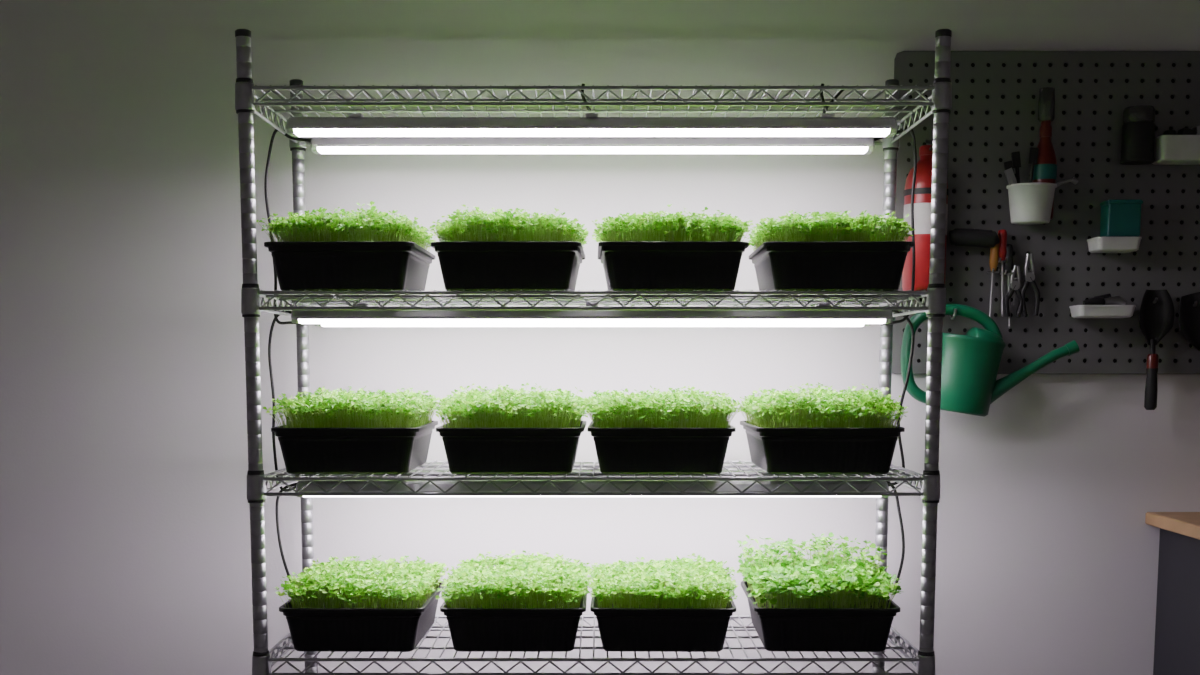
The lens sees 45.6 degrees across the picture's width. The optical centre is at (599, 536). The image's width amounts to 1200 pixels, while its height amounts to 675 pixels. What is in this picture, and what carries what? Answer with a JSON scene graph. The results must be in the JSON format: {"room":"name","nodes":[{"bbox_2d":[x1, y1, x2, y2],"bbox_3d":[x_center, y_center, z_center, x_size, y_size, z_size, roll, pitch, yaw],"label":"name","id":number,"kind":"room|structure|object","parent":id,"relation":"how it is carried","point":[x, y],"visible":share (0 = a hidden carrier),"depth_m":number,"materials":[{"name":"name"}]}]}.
{"room":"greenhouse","nodes":[
{"label":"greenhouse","id":0,"kind":"room"},
{"bbox_2d":[0,0,1199,674],"bbox_3d":[0.189,-0.402,3.094,5.600,2.600,0.100,0,7,0],"label":"wall","id":1,"kind":"structure","parent":0,"point":[125,544],"depth_m":3.04,"materials":[{"name":"paint"}]},
{"bbox_2d":[892,51,1199,373],"bbox_3d":[1.173,-0.676,3.001,1.125,0.665,0.020,0,7,0],"label":"pegboard","id":2,"kind":"object","parent":1,"relation":"attached to","point":[993,115],"visible":0.69,"depth_m":2.99,"materials":[{"name":"grey metal"}]},
{"bbox_2d":[902,140,948,290],"bbox_3d":[0.671,-0.661,2.944,0.090,0.312,0.097,0,7,0],"label":"fire extinguisher","id":3,"kind":"object","parent":2,"relation":"attached to","point":[922,193],"visible":0.46,"depth_m":2.91,"materials":[{"name":"red metal"}]},
{"bbox_2d":[949,228,999,247],"bbox_3d":[0.776,-0.622,2.972,0.104,0.040,0.054,0,7,0],"label":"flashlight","id":4,"kind":"object","parent":2,"relation":"attached to","point":[958,236],"visible":1,"depth_m":2.95,"materials":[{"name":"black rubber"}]},
{"bbox_2d":[901,303,1079,416],"bbox_3d":[0.807,-0.367,2.953,0.361,0.238,0.116,1,7,12],"label":"watering can","id":5,"kind":"object","parent":2,"relation":"attached to","point":[971,361],"visible":0.86,"depth_m":2.93,"materials":[{"name":"green plastic"}]},
{"bbox_2d":[987,235,999,316],"bbox_3d":[0.822,-0.535,2.989,0.021,0.192,0.042,0,7,0],"label":"screwdriver","id":6,"kind":"object","parent":2,"relation":"hanging from","point":[994,252],"visible":0.79,"depth_m":2.97,"materials":[{"name":"orange plastic"}]},
{"bbox_2d":[998,229,1006,316],"bbox_3d":[0.839,-0.551,2.987,0.020,0.180,0.042,0,7,0],"label":"screwdriver","id":7,"kind":"object","parent":2,"relation":"hanging from","point":[1002,233],"visible":0.95,"depth_m":2.97,"materials":[{"name":"red plastic"}]},
{"bbox_2d":[1000,244,1012,328],"bbox_3d":[0.852,-0.523,2.990,0.021,0.175,0.042,0,7,0],"label":"screwdriver","id":8,"kind":"object","parent":2,"relation":"hanging from","point":[1008,265],"visible":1,"depth_m":2.97,"materials":[{"name":"red plastic"}]},
{"bbox_2d":[1004,265,1022,317],"bbox_3d":[0.863,-0.513,2.987,0.037,0.108,0.038,-4,8,-33],"label":"pliers","id":9,"kind":"object","parent":2,"relation":"hanging from","point":[1014,285],"visible":1,"depth_m":2.98,"materials":[{"name":"silver metal"}]},
{"bbox_2d":[1021,253,1039,316],"bbox_3d":[0.902,-0.526,2.986,0.038,0.131,0.037,4,8,31],"label":"pliers","id":10,"kind":"object","parent":2,"relation":"hanging from","point":[1029,277],"visible":1,"depth_m":2.98,"materials":[{"name":"silver metal"}]},
{"bbox_2d":[1004,147,1077,224],"bbox_3d":[0.902,-0.721,2.927,0.133,0.150,0.096,5,8,33],"label":"cup","id":11,"kind":"object","parent":2,"relation":"attached to","point":[1029,203],"visible":1,"depth_m":2.91,"materials":[{"name":"white plastic"}]},
{"bbox_2d":[1032,87,1056,219],"bbox_3d":[0.915,-0.786,2.934,0.050,0.264,0.050,0,7,0],"label":"trowel","id":12,"kind":"object","parent":11,"relation":"in","point":[1045,170],"visible":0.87,"depth_m":2.92,"materials":[{"name":"red plastic"}]},
{"bbox_2d":[1069,294,1135,317],"bbox_3d":[1.048,-0.482,2.976,0.118,0.050,0.075,0,7,0],"label":"tray","id":13,"kind":"object","parent":2,"relation":"attached to","point":[1102,306],"visible":1,"depth_m":2.95,"materials":[{"name":"white plastic"}]},
{"bbox_2d":[1087,200,1142,252],"bbox_3d":[1.067,-0.643,2.957,0.094,0.104,0.075,0,7,0],"label":"box","id":14,"kind":"object","parent":2,"relation":"attached to","point":[1120,224],"visible":1,"depth_m":2.93,"materials":[{"name":"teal plastic"}]},
{"bbox_2d":[1120,105,1154,164],"bbox_3d":[1.107,-0.826,2.937,0.067,0.111,0.072,0,7,0],"label":"jar","id":15,"kind":"object","parent":2,"relation":"attached to","point":[1138,128],"visible":1,"depth_m":2.91,"materials":[{"name":"plastic"}]},
{"bbox_2d":[1139,290,1173,409],"bbox_3d":[1.161,-0.393,3.004,0.072,0.250,0.046,0,7,0],"label":"trowel","id":16,"kind":"object","parent":2,"relation":"hanging from","point":[1156,316],"visible":1,"depth_m":2.99,"materials":[{"name":"black metal"}]},
{"bbox_2d":[1152,126,1199,164],"bbox_3d":[1.200,-0.808,2.937,0.117,0.074,0.075,0,7,0],"label":"storage bin","id":17,"kind":"object","parent":2,"relation":"attached to","point":[1172,147],"visible":0.95,"depth_m":2.91,"materials":[{"name":"white plastic"}]},
{"bbox_2d":[1179,292,1199,350],"bbox_3d":[1.258,-0.390,3.004,0.103,0.251,0.046,0,7,0],"label":"trowel","id":18,"kind":"object","parent":2,"relation":"hanging from","point":[1189,306],"visible":1,"depth_m":2.99,"materials":[{"name":"black metal"}]},
{"bbox_3d":[0.189,1.210,0.997,5.800,0.100,4.650,0,7,0],"label":"floor","id":19,"kind":"structure","parent":0,"visible":0},
{"bbox_2d":[235,29,951,674],"bbox_3d":[-0.011,0.022,2.757,1.233,1.838,0.468,0,7,0],"label":"wire shelving rack","id":20,"kind":"object","parent":19,"relation":"on","point":[252,307],"visible":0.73,"depth_m":2.52,"materials":[{"name":"metal"}]},
{"bbox_2d":[268,311,295,491],"bbox_3d":[-0.600,-0.266,2.810,0.099,0.354,0.026,-3,7,-21],"label":"power cable","id":21,"kind":"object","parent":20,"relation":"attached to","point":[289,312],"visible":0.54,"depth_m":2.79,"materials":[{"name":"black rubber"}]},
{"bbox_2d":[264,129,310,324],"bbox_3d":[-0.600,-0.600,2.769,0.098,0.375,0.024,-3,7,-21],"label":"power cable","id":22,"kind":"object","parent":20,"relation":"attached to","point":[275,130],"visible":0.67,"depth_m":2.74,"materials":[{"name":"black rubber"}]},
{"bbox_2d":[275,482,317,672],"bbox_3d":[-0.597,0.369,2.985,0.092,0.995,0.247,0,7,0],"label":"power cable","id":23,"kind":"object","parent":20,"relation":"attached to","point":[293,484],"visible":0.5,"depth_m":2.82,"materials":[{"name":"black rubber"}]},
{"bbox_2d":[256,201,435,294],"bbox_3d":[-0.461,-0.531,2.659,0.299,0.157,0.365,0,7,0],"label":"tray","id":24,"kind":"object","parent":20,"relation":"on","point":[328,252],"visible":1,"depth_m":2.52,"materials":[{"name":"black plastic"}]},
{"bbox_2d":[263,386,440,473],"bbox_3d":[-0.454,-0.207,2.699,0.294,0.156,0.373,0,7,0],"label":"tray","id":25,"kind":"object","parent":20,"relation":"on","point":[340,432],"visible":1,"depth_m":2.56,"materials":[{"name":"black plastic"}]},
{"bbox_2d":[275,555,448,651],"bbox_3d":[-0.452,0.117,2.741,0.303,0.151,0.360,0,7,1],"label":"tray","id":26,"kind":"object","parent":20,"relation":"on","point":[345,605],"visible":1,"depth_m":2.60,"materials":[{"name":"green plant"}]},
{"bbox_2d":[430,204,590,294],"bbox_3d":[-0.162,-0.528,2.663,0.290,0.152,0.359,0,7,1],"label":"tray","id":27,"kind":"object","parent":20,"relation":"on","point":[482,252],"visible":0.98,"depth_m":2.51,"materials":[{"name":"black plastic"}]},
{"bbox_2d":[434,383,590,473],"bbox_3d":[-0.162,-0.210,2.699,0.298,0.161,0.371,0,7,0],"label":"tray","id":28,"kind":"object","parent":20,"relation":"on","point":[505,431],"visible":1,"depth_m":2.55,"materials":[{"name":"black plastic"}]},
{"bbox_2d":[436,550,592,651],"bbox_3d":[-0.162,0.116,2.737,0.303,0.156,0.368,0,7,0],"label":"tray","id":29,"kind":"object","parent":20,"relation":"on","point":[531,604],"visible":1,"depth_m":2.60,"materials":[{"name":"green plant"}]},
{"bbox_2d":[286,113,896,136],"bbox_3d":[-0.014,-0.735,2.550,1.082,0.036,0.060,0,7,0],"label":"light","id":30,"kind":"object","parent":20,"relation":"attached to","point":[356,124],"visible":1,"depth_m":2.53,"materials":[{"name":"white plastic"}]},
{"bbox_2d":[291,303,892,323],"bbox_3d":[-0.014,-0.405,2.590,1.082,0.036,0.060,0,7,0],"label":"light","id":31,"kind":"object","parent":20,"relation":"attached to","point":[297,316],"visible":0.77,"depth_m":2.56,"materials":[{"name":"white plastic"}]},
{"bbox_2d":[296,476,887,496],"bbox_3d":[-0.014,-0.092,2.628,1.082,0.036,0.060,0,7,0],"label":"light","id":32,"kind":"object","parent":20,"relation":"attached to","point":[326,485],"visible":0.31,"depth_m":2.61,"materials":[{"name":"white plastic"}]},
{"bbox_2d":[310,137,874,153],"bbox_3d":[-0.014,-0.760,2.759,1.082,0.036,0.060,0,7,0],"label":"light","id":33,"kind":"object","parent":20,"relation":"attached to","point":[318,145],"visible":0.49,"depth_m":2.74,"materials":[{"name":"white plastic"}]},
{"bbox_2d":[315,324,869,326],"bbox_3d":[-0.014,-0.430,2.799,1.082,0.036,0.060,0,7,0],"label":"light","id":34,"kind":"object","parent":20,"relation":"attached to","point":[318,325],"visible":0.08,"depth_m":2.78,"materials":[{"name":"white plastic"}]},
{"bbox_2d":[319,468,866,476],"bbox_3d":[-0.014,-0.117,2.836,1.082,0.036,0.060,0,7,0],"label":"light","id":35,"kind":"object","parent":20,"relation":"attached to","point":[587,468],"visible":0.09,"depth_m":2.81,"materials":[{"name":"white plastic"}]},
{"bbox_2d":[581,386,741,473],"bbox_3d":[0.112,-0.208,2.700,0.294,0.156,0.373,0,7,1],"label":"tray","id":36,"kind":"object","parent":20,"relation":"on","point":[664,432],"visible":1,"depth_m":2.55,"materials":[{"name":"black plastic"}]},
{"bbox_2d":[586,553,739,651],"bbox_3d":[0.123,0.118,2.736,0.303,0.151,0.360,0,7,1],"label":"tray","id":37,"kind":"object","parent":20,"relation":"on","point":[688,605],"visible":1,"depth_m":2.60,"materials":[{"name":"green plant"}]},
{"bbox_2d":[592,204,753,294],"bbox_3d":[0.132,-0.531,2.663,0.299,0.157,0.365,0,7,0],"label":"tray","id":38,"kind":"object","parent":20,"relation":"on","point":[651,251],"visible":0.99,"depth_m":2.51,"materials":[{"name":"black plastic"}]},
{"bbox_2d":[581,83,843,112],"bbox_3d":[0.199,-0.767,2.506,0.464,0.045,0.085,0,7,0],"label":"ties","id":39,"kind":"object","parent":20,"relation":"attached to","point":[583,84],"visible":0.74,"depth_m":2.48,"materials":[{"name":"black plastic"}]},
{"bbox_2d":[737,532,901,651],"bbox_3d":[0.414,0.098,2.739,0.298,0.191,0.385,0,7,4],"label":"tray","id":40,"kind":"object","parent":20,"relation":"on","point":[825,602],"visible":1,"depth_m":2.60,"materials":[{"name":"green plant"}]},
{"bbox_2d":[735,382,907,473],"bbox_3d":[0.413,-0.210,2.700,0.298,0.161,0.371,0,7,0],"label":"tray","id":41,"kind":"object","parent":20,"relation":"on","point":[819,431],"visible":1,"depth_m":2.56,"materials":[{"name":"black plastic"}]},
{"bbox_2d":[748,210,914,294],"bbox_3d":[0.421,-0.528,2.659,0.290,0.152,0.359,0,7,1],"label":"tray","id":42,"kind":"object","parent":20,"relation":"on","point":[797,252],"visible":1,"depth_m":2.52,"materials":[{"name":"black plastic"}]},
{"bbox_2d":[886,481,904,585],"bbox_3d":[0.565,0.368,2.994,0.085,0.995,0.228,0,7,0],"label":"power cable","id":43,"kind":"object","parent":20,"relation":"attached to","point":[888,482],"visible":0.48,"depth_m":2.84,"materials":[{"name":"black rubber"}]},
{"bbox_2d":[874,126,916,324],"bbox_3d":[0.568,-0.604,2.773,0.092,0.380,0.017,0,7,0],"label":"power cable","id":44,"kind":"object","parent":20,"relation":"attached to","point":[900,130],"visible":0.65,"depth_m":2.76,"materials":[{"name":"black rubber"}]},
{"bbox_2d":[888,310,913,486],"bbox_3d":[0.568,-0.273,2.817,0.094,0.348,0.027,0,7,0],"label":"power cable","id":45,"kind":"object","parent":20,"relation":"attached to","point":[894,311],"visible":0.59,"depth_m":2.81,"materials":[{"name":"black rubber"}]},
{"bbox_2d":[1145,512,1199,674],"bbox_3d":[1.929,0.456,2.838,1.500,0.954,0.612,0,7,0],"label":"workbench","id":46,"kind":"object","parent":19,"relation":"on","point":[1177,626],"visible":1,"depth_m":2.98,"materials":[{"name":"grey wood"}]}
]}

